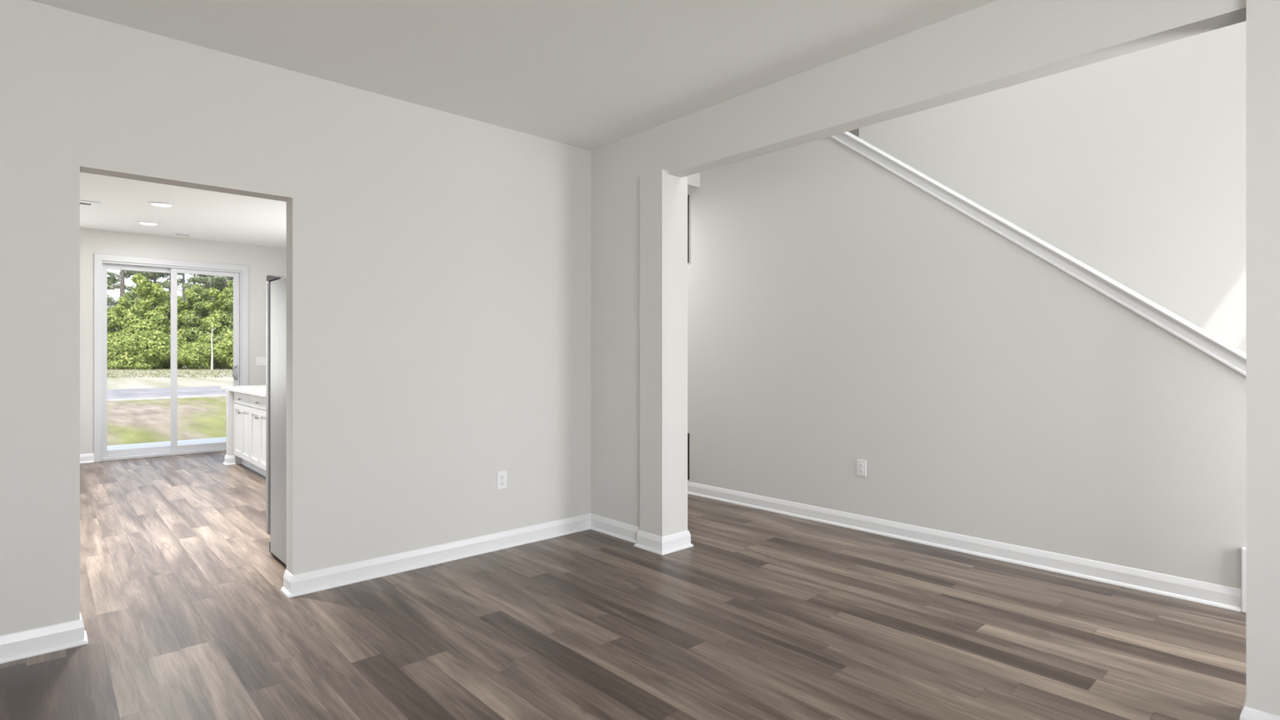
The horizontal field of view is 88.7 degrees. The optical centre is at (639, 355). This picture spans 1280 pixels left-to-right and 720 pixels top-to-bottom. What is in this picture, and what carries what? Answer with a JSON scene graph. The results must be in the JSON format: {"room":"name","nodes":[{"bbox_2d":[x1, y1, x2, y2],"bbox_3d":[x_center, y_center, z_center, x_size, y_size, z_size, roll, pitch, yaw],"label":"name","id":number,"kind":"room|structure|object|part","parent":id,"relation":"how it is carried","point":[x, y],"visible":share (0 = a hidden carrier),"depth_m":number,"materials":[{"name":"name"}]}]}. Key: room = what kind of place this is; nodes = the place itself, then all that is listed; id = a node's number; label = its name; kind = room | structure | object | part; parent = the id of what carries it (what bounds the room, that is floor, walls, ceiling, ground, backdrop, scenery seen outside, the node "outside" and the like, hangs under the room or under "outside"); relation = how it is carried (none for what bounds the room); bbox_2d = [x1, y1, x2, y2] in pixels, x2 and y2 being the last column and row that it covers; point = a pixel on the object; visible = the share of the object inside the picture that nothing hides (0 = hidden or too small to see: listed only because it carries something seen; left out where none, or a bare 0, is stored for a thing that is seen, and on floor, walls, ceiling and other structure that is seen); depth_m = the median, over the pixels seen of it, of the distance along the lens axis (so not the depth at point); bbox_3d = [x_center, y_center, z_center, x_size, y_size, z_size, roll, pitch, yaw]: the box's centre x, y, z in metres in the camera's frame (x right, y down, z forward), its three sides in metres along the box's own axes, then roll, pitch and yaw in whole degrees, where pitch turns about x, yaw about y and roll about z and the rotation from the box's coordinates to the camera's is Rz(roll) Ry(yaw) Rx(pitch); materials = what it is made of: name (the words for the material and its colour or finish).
{"room":"empty dining room","nodes":[
{"label":"empty dining room","id":0,"kind":"room"},
{"bbox_2d":[106,436,226,450],"bbox_3d":[-6.267,1.424,9.635,5.000,0.160,2.428,0,0,-43],"label":"floor","id":1,"kind":"structure","parent":0,"point":[214,439],"depth_m":9.96,"materials":[{"name":"concrete"}]},
{"bbox_2d":[80,172,286,248],"bbox_3d":[-4.415,-1.566,5.425,5.074,0.160,6.235,0,0,-43],"label":"ceiling","id":2,"kind":"structure","parent":0,"point":[219,216],"depth_m":6.78,"materials":[{"name":"white paint"}]},
{"bbox_2d":[80,200,100,208],"bbox_3d":[-5.420,-1.481,6.373,0.235,0.010,0.280,0,0,-43],"label":"ceiling vent","id":3,"kind":"object","parent":2,"relation":"in","point":[82,202],"visible":0.55,"depth_m":6.40,"materials":[{"name":"white metal"}]},
{"bbox_2d":[137,221,159,226],"bbox_3d":[-5.523,-1.479,7.351,0.200,0.012,0.200,0,0,-43],"label":"recessed light","id":4,"kind":"object","parent":2,"relation":"in","point":[144,223],"visible":1,"depth_m":7.32,"materials":[{"name":"white plastic"}]},
{"bbox_2d":[148,201,173,207],"bbox_3d":[-4.705,-1.479,6.433,0.200,0.012,0.200,0,0,-43],"label":"recessed light","id":5,"kind":"object","parent":2,"relation":"in","point":[153,203],"visible":1,"depth_m":6.40,"materials":[{"name":"white plastic"}]},
{"bbox_2d":[173,232,204,237],"bbox_3d":[-5.554,-1.481,8.056,0.285,0.010,0.180,0,0,-43],"label":"ceiling vent","id":6,"kind":"object","parent":2,"relation":"in","point":[175,233],"visible":1,"depth_m":8.05,"materials":[{"name":"white metal"}]},
{"bbox_2d":[80,227,286,453],"bbox_3d":[-6.452,-0.116,7.733,5.194,2.740,0.120,0,0,-43],"label":"wall","id":7,"kind":"structure","parent":0,"point":[262,261],"depth_m":8.12,"materials":[{"name":"white paint"}]},
{"bbox_2d":[80,453,93,463],"bbox_3d":[-7.316,1.201,6.840,2.473,0.106,0.027,0,0,-43],"label":"baseboard","id":8,"kind":"structure","parent":7,"relation":"attached to","point":[84,458],"depth_m":7.63,"materials":[{"name":"white wood"}]},
{"bbox_2d":[93,253,248,462],"bbox_3d":[-5.855,0.028,8.249,1.587,2.452,0.163,0,0,-43],"label":"door","id":9,"kind":"structure","parent":7,"relation":"in","point":[102,262],"depth_m":8.21,"materials":[{"name":"white plastic"}]},
{"bbox_3d":[-6.149,0.061,8.049,0.722,2.313,0.035,0,0,-43],"label":"fixed panel","id":10,"kind":"part","parent":9,"relation":"part of","materials":[{"name":"clear glass"}]},
{"bbox_3d":[-5.619,0.061,8.471,0.749,2.313,0.040,0,0,-43],"label":"sliding panel","id":11,"kind":"part","parent":9,"relation":"part of","materials":[{"name":"clear glass"}]},
{"bbox_3d":[-5.349,0.229,8.648,0.029,0.192,0.093,0,0,4],"label":"handle","id":12,"kind":"part","parent":9,"relation":"part of","materials":[{"name":"grey metal"}]},
{"bbox_2d":[255,357,266,366],"bbox_3d":[-5.133,0.091,8.856,0.117,0.110,0.011,0,0,-43],"label":"switch plate","id":13,"kind":"object","parent":7,"relation":"attached to","point":[260,362],"visible":0.59,"depth_m":8.85,"materials":[{"name":"white plastic"}]},
{"bbox_2d":[226,391,242,464],"bbox_3d":[-4.417,0.832,7.837,0.906,0.844,0.120,0,0,-43],"label":"wall","id":14,"kind":"structure","parent":0,"point":[229,394],"depth_m":7.51,"materials":[{"name":"white paint"}]},
{"bbox_2d":[222,454,235,465],"bbox_3d":[-4.427,1.201,7.828,0.933,0.106,0.174,0,0,-43],"label":"baseboard","id":15,"kind":"structure","parent":14,"relation":"attached to","point":[228,460],"depth_m":7.50,"materials":[{"name":"white wood"}]},
{"bbox_2d":[0,0,591,635],"bbox_3d":[-2.222,-0.116,3.125,4.954,2.740,0.120,0,0,-43],"label":"wall","id":16,"kind":"structure","parent":0,"point":[438,262],"depth_m":3.57,"materials":[{"name":"white paint"}]},
{"bbox_2d":[0,612,88,663],"bbox_3d":[-2.875,1.201,2.508,1.157,0.106,0.147,0,0,-43],"label":"baseboard","id":17,"kind":"structure","parent":16,"relation":"attached to","point":[54,637],"depth_m":2.75,"materials":[{"name":"white wood"}]},
{"bbox_2d":[280,513,693,598],"bbox_3d":[-0.777,1.201,3.887,2.270,0.106,0.820,0,0,-39],"label":"baseboard","id":18,"kind":"structure","parent":16,"relation":"attached to","point":[294,585],"depth_m":4.09,"materials":[{"name":"white wood"}]},
{"bbox_2d":[497,470,506,489],"bbox_3d":[-0.896,0.811,4.254,0.072,0.116,0.010,0,0,-43],"label":"wall outlet","id":19,"kind":"object","parent":16,"relation":"attached to","point":[501,475],"visible":1,"depth_m":4.25,"materials":[{"name":"white plastic"}]},
{"bbox_2d":[30,0,996,151],"bbox_3d":[-0.151,-1.566,1.521,4.074,0.160,5.045,0,0,-43],"label":"ceiling","id":20,"kind":"structure","parent":0,"point":[590,75],"depth_m":3.13,"materials":[{"name":"white paint"}]},
{"bbox_2d":[0,450,1246,719],"bbox_3d":[-1.259,1.254,4.831,8.662,0.001,11.420,0,0,-43],"label":"floor","id":21,"kind":"structure","parent":0,"point":[185,612],"depth_m":2.94,"materials":[{"name":"wood"}]},
{"bbox_2d":[233,391,258,472],"bbox_3d":[-4.187,0.832,7.426,0.654,0.844,0.791,0,0,-43],"label":"base cabinet","id":22,"kind":"object","parent":21,"relation":"on","point":[242,406],"visible":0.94,"depth_m":7.21,"materials":[{"name":"white paint"}]},
{"bbox_3d":[-4.529,0.845,7.380,0.020,0.582,0.390,0,0,-43],"label":"cabinet door","id":23,"kind":"part","parent":22,"relation":"part of","materials":[{"name":"white paint"}]},
{"bbox_3d":[-4.396,0.481,7.235,0.020,0.121,0.783,0,0,-43],"label":"drawer","id":24,"kind":"part","parent":22,"relation":"part of","materials":[{"name":"white paint"}]},
{"bbox_3d":[-4.263,0.845,7.090,0.020,0.582,0.390,0,0,-43],"label":"cabinet door","id":25,"kind":"part","parent":22,"relation":"part of","materials":[{"name":"white paint"}]},
{"bbox_3d":[-4.346,1.244,7.281,0.012,0.020,0.791,0,0,-43],"label":"shoe moulding","id":26,"kind":"part","parent":22,"relation":"part of","materials":[{"name":"white wood"}]},
{"bbox_2d":[249,395,266,476],"bbox_3d":[-3.650,0.832,6.841,0.654,0.844,0.791,0,0,-43],"label":"base cabinet","id":27,"kind":"object","parent":21,"relation":"on","point":[258,411],"visible":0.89,"depth_m":6.70,"materials":[{"name":"white paint"}]},
{"bbox_2d":[220,385,266,397],"bbox_3d":[-4.027,0.389,7.360,0.818,0.040,2.070,0,0,-43],"label":"countertop","id":28,"kind":"structure","parent":27,"relation":"on","point":[255,390],"depth_m":7.17,"materials":[{"name":"white stone"}]},
{"bbox_3d":[-3.992,0.845,6.795,0.020,0.582,0.390,0,0,-43],"label":"cabinet door","id":29,"kind":"part","parent":27,"relation":"part of","materials":[{"name":"white paint"}]},
{"bbox_3d":[-3.859,0.481,6.650,0.020,0.121,0.783,0,0,-43],"label":"drawer","id":30,"kind":"part","parent":27,"relation":"part of","materials":[{"name":"white paint"}]},
{"bbox_3d":[-3.726,0.845,6.505,0.020,0.582,0.390,0,0,-43],"label":"cabinet door","id":31,"kind":"part","parent":27,"relation":"part of","materials":[{"name":"white paint"}]},
{"bbox_2d":[266,275,286,564],"bbox_3d":[-1.811,0.375,4.209,0.913,1.758,0.791,0,0,-43],"label":"refrigerator","id":32,"kind":"object","parent":21,"relation":"on","point":[276,286],"visible":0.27,"depth_m":3.97,"materials":[{"name":"silver metal"}]},
{"bbox_3d":[-2.186,0.331,4.278,0.454,1.597,0.061,0,0,-43],"label":"door","id":33,"kind":"part","parent":32,"relation":"part of","materials":[{"name":"silver metal"}]},
{"bbox_2d":[640,173,687,536],"bbox_3d":[0.155,0.049,4.298,0.234,2.410,0.211,0,0,-43],"label":"column","id":34,"kind":"structure","parent":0,"point":[663,196],"depth_m":4.22,"materials":[{"name":"white paint"}]},
{"bbox_2d":[640,168,687,179],"bbox_3d":[0.155,-1.167,4.298,0.234,0.023,0.211,0,0,-43],"label":"wall","id":35,"kind":"structure","parent":0,"point":[662,171],"depth_m":4.21,"materials":[{"name":"white paint"}]},
{"bbox_2d":[687,172,699,190],"bbox_3d":[-0.460,-1.649,5.989,1.276,0.295,1.555,0,0,-43],"label":"ceiling","id":36,"kind":"structure","parent":0,"point":[693,180],"depth_m":5.80,"materials":[{"name":"white paint"}]},
{"bbox_2d":[848,128,858,137],"bbox_3d":[1.963,-2.871,7.562,0.120,2.750,2.515,0,0,-43],"label":"wall","id":37,"kind":"structure","parent":0,"point":[855,131],"depth_m":7.07,"materials":[{"name":"white paint"}]},
{"bbox_2d":[591,0,1246,527],"bbox_3d":[0.800,-1.496,3.585,0.120,5.500,6.800,0,0,-43],"label":"wall","id":38,"kind":"structure","parent":0,"point":[998,44],"depth_m":3.40,"materials":[{"name":"white paint"}]},
{"bbox_2d":[687,136,1246,589],"bbox_3d":[1.321,-0.455,5.082,0.120,3.418,5.300,0,0,-43],"label":"wall","id":39,"kind":"structure","parent":0,"point":[841,313],"depth_m":4.31,"materials":[{"name":"white paint"}]},
{"bbox_2d":[687,193,689,263],"bbox_3d":[0.284,-1.151,6.116,0.008,0.634,0.494,0,0,-43],"label":"air vent","id":40,"kind":"object","parent":39,"relation":"in","point":[688,194],"visible":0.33,"depth_m":5.95,"materials":[{"name":"metal"}]},
{"bbox_2d":[687,431,690,480],"bbox_3d":[0.285,0.918,6.115,0.008,0.441,0.498,0,0,-43],"label":"air vent","id":41,"kind":"object","parent":39,"relation":"in","point":[688,433],"visible":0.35,"depth_m":5.94,"materials":[{"name":"white metal"}]},
{"bbox_2d":[857,459,866,476],"bbox_3d":[1.588,0.807,4.694,0.010,0.116,0.072,0,0,-43],"label":"wall outlet","id":42,"kind":"object","parent":39,"relation":"attached to","point":[861,464],"visible":1,"depth_m":4.69,"materials":[{"name":"white plastic"}]},
{"bbox_2d":[687,481,1241,612],"bbox_3d":[1.210,1.201,5.094,0.027,0.106,5.132,0,0,-43],"label":"baseboard","id":43,"kind":"structure","parent":39,"relation":"attached to","point":[1184,588],"depth_m":3.99,"materials":[{"name":"white wood"}]},
{"bbox_2d":[829,131,1246,377],"bbox_3d":[2.082,-0.990,4.253,0.188,2.424,3.050,0,0,-43],"label":"trim","id":44,"kind":"structure","parent":39,"relation":"attached to","point":[1198,338],"depth_m":3.76,"materials":[{"name":"white wood"}]},
{"bbox_2d":[1241,546,1246,613],"bbox_3d":[3.002,1.097,3.142,0.028,0.313,0.168,0,0,-43],"label":"trim","id":45,"kind":"structure","parent":39,"relation":"attached to","point":[1243,549],"depth_m":3.19,"materials":[{"name":"white wood"}]},
{"bbox_2d":[858,21,1246,353],"bbox_3d":[3.452,-1.496,4.313,0.120,5.500,4.285,0,0,-43],"label":"wall","id":46,"kind":"structure","parent":0,"point":[1132,166],"depth_m":4.40,"materials":[{"name":"white paint"}]},
{"bbox_2d":[1246,0,1279,716],"bbox_3d":[2.213,0.049,2.056,0.234,2.410,0.435,0,0,-43],"label":"wall","id":47,"kind":"structure","parent":0,"point":[1263,16],"depth_m":2.11,"materials":[{"name":"white paint"}]},
{"bbox_2d":[1239,696,1279,719],"bbox_3d":[2.204,1.201,2.066,0.288,0.106,0.462,0,0,-43],"label":"baseboard","id":48,"kind":"structure","parent":47,"relation":"attached to","point":[1246,713],"depth_m":2.12,"materials":[{"name":"white wood"}]},
{"label":"outside","id":49,"kind":"structure","parent":0,"visible":0},
{"bbox_2d":[106,365,233,445],"bbox_3d":[-69.245,1.504,119.776,300.000,0.001,249.880,0,0,-43],"label":"ground","id":50,"kind":"structure","parent":49,"point":[136,421],"depth_m":16.93,"materials":[{"name":"plant"}]},
{"bbox_2d":[106,307,112,333],"bbox_3d":[-62.325,-2.287,75.582,3.462,7.593,3.190,0,0,15],"label":"leafy tree","id":51,"kind":"object","parent":50,"relation":"on","point":[108,320],"visible":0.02,"depth_m":75.77,"materials":[{"name":"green plant"}]},
{"bbox_2d":[106,306,117,333],"bbox_3d":[-61.355,-2.084,76.209,3.272,7.187,3.824,0,0,-39],"label":"leafy tree","id":52,"kind":"object","parent":50,"relation":"on","point":[110,326],"visible":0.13,"depth_m":75.95,"materials":[{"name":"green plant"}]},
{"bbox_2d":[106,273,119,306],"bbox_3d":[-76.912,-7.109,92.288,9.028,17.235,8.678,0,0,23],"label":"pine tree","id":53,"kind":"object","parent":50,"relation":"on","point":[108,287],"visible":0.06,"depth_m":93.16,"materials":[{"name":"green plant"}]},
{"bbox_2d":[106,331,119,368],"bbox_3d":[-58.246,-0.461,71.135,4.724,4.403,4.519,0,0,9],"label":"bush","id":54,"kind":"object","parent":50,"relation":"on","point":[109,335],"visible":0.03,"depth_m":71.06,"materials":[{"name":"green plant"}]},
{"bbox_2d":[106,338,119,369],"bbox_3d":[-55.986,-0.085,69.526,3.426,3.521,3.597,0,0,30],"label":"bush","id":55,"kind":"object","parent":50,"relation":"on","point":[109,340],"visible":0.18,"depth_m":69.03,"materials":[{"name":"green plant"}]},
{"bbox_2d":[108,297,131,337],"bbox_3d":[-58.512,-2.607,74.646,3.591,8.232,3.169,0,0,-30],"label":"leafy tree","id":56,"kind":"object","parent":50,"relation":"on","point":[123,303],"visible":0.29,"depth_m":73.97,"materials":[{"name":"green plant"}]},
{"bbox_2d":[106,343,133,369],"bbox_3d":[-55.039,0.152,69.395,3.109,3.029,3.251,0,0,2],"label":"bush","id":57,"kind":"object","parent":50,"relation":"on","point":[112,353],"visible":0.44,"depth_m":68.25,"materials":[{"name":"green plant"}]},
{"bbox_2d":[106,270,147,312],"bbox_3d":[-66.613,-7.506,83.624,10.178,18.028,8.681,0,0,23],"label":"pine tree","id":58,"kind":"object","parent":50,"relation":"on","point":[110,281],"visible":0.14,"depth_m":83.88,"materials":[{"name":"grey plant"}]},
{"bbox_2d":[115,288,142,330],"bbox_3d":[-60.142,-3.285,77.573,4.344,9.592,4.002,0,0,22],"label":"leafy tree","id":59,"kind":"object","parent":50,"relation":"on","point":[131,299],"visible":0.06,"depth_m":77.37,"materials":[{"name":"green plant"}]},
{"bbox_2d":[110,333,149,369],"bbox_3d":[-53.179,-0.331,69.087,3.957,4.067,4.154,0,0,0],"label":"bush","id":60,"kind":"object","parent":50,"relation":"on","point":[129,346],"visible":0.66,"depth_m":67.75,"materials":[{"name":"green plant"}]},
{"bbox_2d":[115,270,159,291],"bbox_3d":[-73.534,-6.734,96.328,9.306,16.483,7.937,0,0,33],"label":"pine tree","id":61,"kind":"object","parent":50,"relation":"on","point":[126,286],"visible":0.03,"depth_m":93.98,"materials":[{"name":"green plant"}]},
{"bbox_2d":[120,273,160,338],"bbox_3d":[-55.797,-3.879,74.200,5.399,10.780,4.620,0,0,-8],"label":"leafy tree","id":62,"kind":"object","parent":50,"relation":"on","point":[134,317],"visible":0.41,"depth_m":73.25,"materials":[{"name":"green plant"}]},
{"bbox_2d":[129,351,162,369],"bbox_3d":[-51.935,0.426,69.028,2.805,2.415,2.933,0,0,18],"label":"bush","id":63,"kind":"object","parent":50,"relation":"on","point":[143,366],"visible":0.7,"depth_m":68.18,"materials":[{"name":"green plant"}]},
{"bbox_2d":[126,271,177,316],"bbox_3d":[-66.604,-6.349,90.203,7.912,15.714,8.232,0,0,-19],"label":"pine tree","id":64,"kind":"object","parent":50,"relation":"on","point":[154,276],"visible":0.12,"depth_m":89.84,"materials":[{"name":"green plant"}]},
{"bbox_2d":[134,328,170,369],"bbox_3d":[-51.363,-0.511,69.422,4.562,4.466,4.346,0,0,18],"label":"bush","id":65,"kind":"object","parent":50,"relation":"on","point":[152,346],"visible":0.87,"depth_m":68.50,"materials":[{"name":"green plant"}]},
{"bbox_2d":[139,282,170,337],"bbox_3d":[-55.145,-3.409,73.981,3.787,9.839,4.292,0,0,20],"label":"leafy tree","id":66,"kind":"object","parent":50,"relation":"on","point":[162,309],"visible":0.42,"depth_m":73.95,"materials":[{"name":"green plant"}]},
{"bbox_2d":[161,290,170,325],"bbox_3d":[-55.412,-3.086,76.720,4.164,9.192,3.836,0,0,2],"label":"leafy tree","id":67,"kind":"object","parent":50,"relation":"on","point":[167,293],"visible":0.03,"depth_m":76.66,"materials":[{"name":"green plant"}]},
{"bbox_2d":[106,394,226,401],"bbox_3d":[-12.230,1.479,28.107,0.444,0.050,101.425,0,0,38],"label":"kerb","id":68,"kind":"object","parent":50,"relation":"on","point":[218,395],"depth_m":22.49,"materials":[{"name":"grey concrete"}]},
{"bbox_2d":[153,344,179,368],"bbox_3d":[-52.180,-0.104,72.336,3.867,3.604,3.698,0,0,-6],"label":"bush","id":69,"kind":"object","parent":50,"relation":"on","point":[166,365],"visible":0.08,"depth_m":71.38,"materials":[{"name":"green plant"}]},
{"bbox_2d":[147,271,189,310],"bbox_3d":[-67.404,-7.249,93.597,9.887,17.513,8.433,0,0,-8],"label":"pine tree","id":70,"kind":"object","parent":50,"relation":"on","point":[161,274],"visible":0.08,"depth_m":93.81,"materials":[{"name":"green plant"}]},
{"bbox_2d":[106,368,232,377],"bbox_3d":[-40.134,1.429,58.605,18.242,0.150,43.565,0,0,-43],"label":"dry weeds","id":71,"kind":"object","parent":50,"relation":"on","point":[199,371],"visible":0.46,"depth_m":53.27,"materials":[{"name":"beige plant"}]},
{"bbox_2d":[106,385,233,399],"bbox_3d":[-15.973,1.494,31.768,9.866,0.020,102.410,0,0,38],"label":"road","id":72,"kind":"structure","parent":50,"relation":"on","point":[206,390],"depth_m":26.30,"materials":[{"name":"grey asphalt"}]},
{"bbox_2d":[162,335,191,368],"bbox_3d":[-51.019,-0.228,72.286,3.920,3.838,3.734,0,0,-15],"label":"bush","id":73,"kind":"object","parent":50,"relation":"on","point":[180,342],"visible":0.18,"depth_m":71.80,"materials":[{"name":"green plant"}]},
{"bbox_2d":[164,295,192,368],"bbox_3d":[-52.883,-2.782,75.531,4.299,8.584,3.679,0,0,0],"label":"leafy tree","id":74,"kind":"object","parent":50,"relation":"on","point":[181,312],"visible":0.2,"depth_m":75.01,"materials":[{"name":"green plant"}]},
{"bbox_2d":[150,273,208,366],"bbox_3d":[-61.333,-5.843,87.773,7.701,14.700,7.402,0,0,28],"label":"pine tree","id":75,"kind":"object","parent":50,"relation":"on","point":[197,278],"visible":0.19,"depth_m":87.67,"materials":[{"name":"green plant"}]},
{"bbox_2d":[177,287,199,365],"bbox_3d":[-52.736,-3.208,76.087,3.633,9.437,4.116,0,0,30],"label":"leafy tree","id":76,"kind":"object","parent":50,"relation":"on","point":[188,304],"visible":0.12,"depth_m":76.04,"materials":[{"name":"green plant"}]},
{"bbox_2d":[177,341,213,369],"bbox_3d":[-47.474,0.071,69.719,3.444,3.210,3.294,0,0,-10],"label":"bush","id":77,"kind":"object","parent":50,"relation":"on","point":[180,359],"visible":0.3,"depth_m":69.12,"materials":[{"name":"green plant"}]},
{"bbox_2d":[182,284,213,342],"bbox_3d":[-50.450,-3.385,75.407,4.086,9.791,4.435,0,0,-14],"label":"leafy tree","id":78,"kind":"object","parent":50,"relation":"on","point":[200,312],"visible":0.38,"depth_m":74.72,"materials":[{"name":"green plant"}]},
{"bbox_2d":[181,342,215,369],"bbox_3d":[-46.110,0.151,68.803,2.918,2.999,3.063,0,0,20],"label":"bush","id":79,"kind":"object","parent":50,"relation":"on","point":[203,354],"visible":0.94,"depth_m":68.43,"materials":[{"name":"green plant"}]},
{"bbox_2d":[186,274,216,315],"bbox_3d":[-62.594,-6.476,92.389,9.015,15.968,7.689,0,0,3],"label":"pine tree","id":80,"kind":"object","parent":50,"relation":"on","point":[203,276],"visible":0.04,"depth_m":91.90,"materials":[{"name":"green plant"}]},
{"bbox_2d":[197,288,226,346],"bbox_3d":[-48.347,-3.081,74.603,3.935,9.183,4.599,0,0,-4],"label":"leafy tree","id":81,"kind":"object","parent":50,"relation":"on","point":[213,319],"visible":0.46,"depth_m":73.65,"materials":[{"name":"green plant"}]},
{"bbox_2d":[206,325,217,369],"bbox_3d":[-44.129,-0.795,67.546,1.314,4.603,0.212,0,0,-43],"label":"bare tree","id":82,"kind":"object","parent":50,"relation":"on","point":[211,365],"visible":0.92,"depth_m":67.47,"materials":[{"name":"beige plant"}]},
{"bbox_2d":[201,342,226,368],"bbox_3d":[-46.687,0.094,71.212,3.242,3.159,3.389,0,0,31],"label":"bush","id":83,"kind":"object","parent":50,"relation":"on","point":[217,365],"visible":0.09,"depth_m":71.36,"materials":[{"name":"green plant"}]},
{"bbox_2d":[201,275,233,366],"bbox_3d":[-57.063,-5.704,89.713,8.143,14.423,6.945,0,0,-32],"label":"pine tree","id":84,"kind":"object","parent":50,"relation":"on","point":[216,281],"visible":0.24,"depth_m":88.97,"materials":[{"name":"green plant"}]},
{"bbox_2d":[208,275,233,315],"bbox_3d":[-58.505,-6.603,94.008,8.168,16.221,8.497,0,0,29],"label":"pine tree","id":85,"kind":"object","parent":50,"relation":"on","point":[226,283],"visible":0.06,"depth_m":91.97,"materials":[{"name":"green plant"}]},
{"bbox_2d":[209,329,233,368],"bbox_3d":[-42.167,-0.535,68.777,4.901,4.567,4.687,0,0,40],"label":"bush","id":86,"kind":"object","parent":50,"relation":"on","point":[225,348],"visible":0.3,"depth_m":67.63,"materials":[{"name":"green plant"}]},
{"bbox_2d":[213,352,233,368],"bbox_3d":[-44.289,0.137,70.433,3.095,3.030,2.948,0,0,-28],"label":"bush","id":87,"kind":"object","parent":50,"relation":"on","point":[226,363],"visible":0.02,"depth_m":69.95,"materials":[{"name":"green plant"}]},
{"bbox_2d":[217,280,233,343],"bbox_3d":[-46.055,-3.584,74.679,4.253,10.191,4.616,0,0,31],"label":"leafy tree","id":88,"kind":"object","parent":50,"relation":"on","point":[228,319],"visible":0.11,"depth_m":74.06,"materials":[{"name":"green plant"}]},
{"bbox_2d":[217,286,233,368],"bbox_3d":[-49.011,-3.308,77.582,3.710,9.638,4.204,0,0,-25],"label":"leafy tree","id":89,"kind":"object","parent":50,"relation":"on","point":[224,291],"visible":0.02,"depth_m":76.81,"materials":[{"name":"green plant"}]}
]}

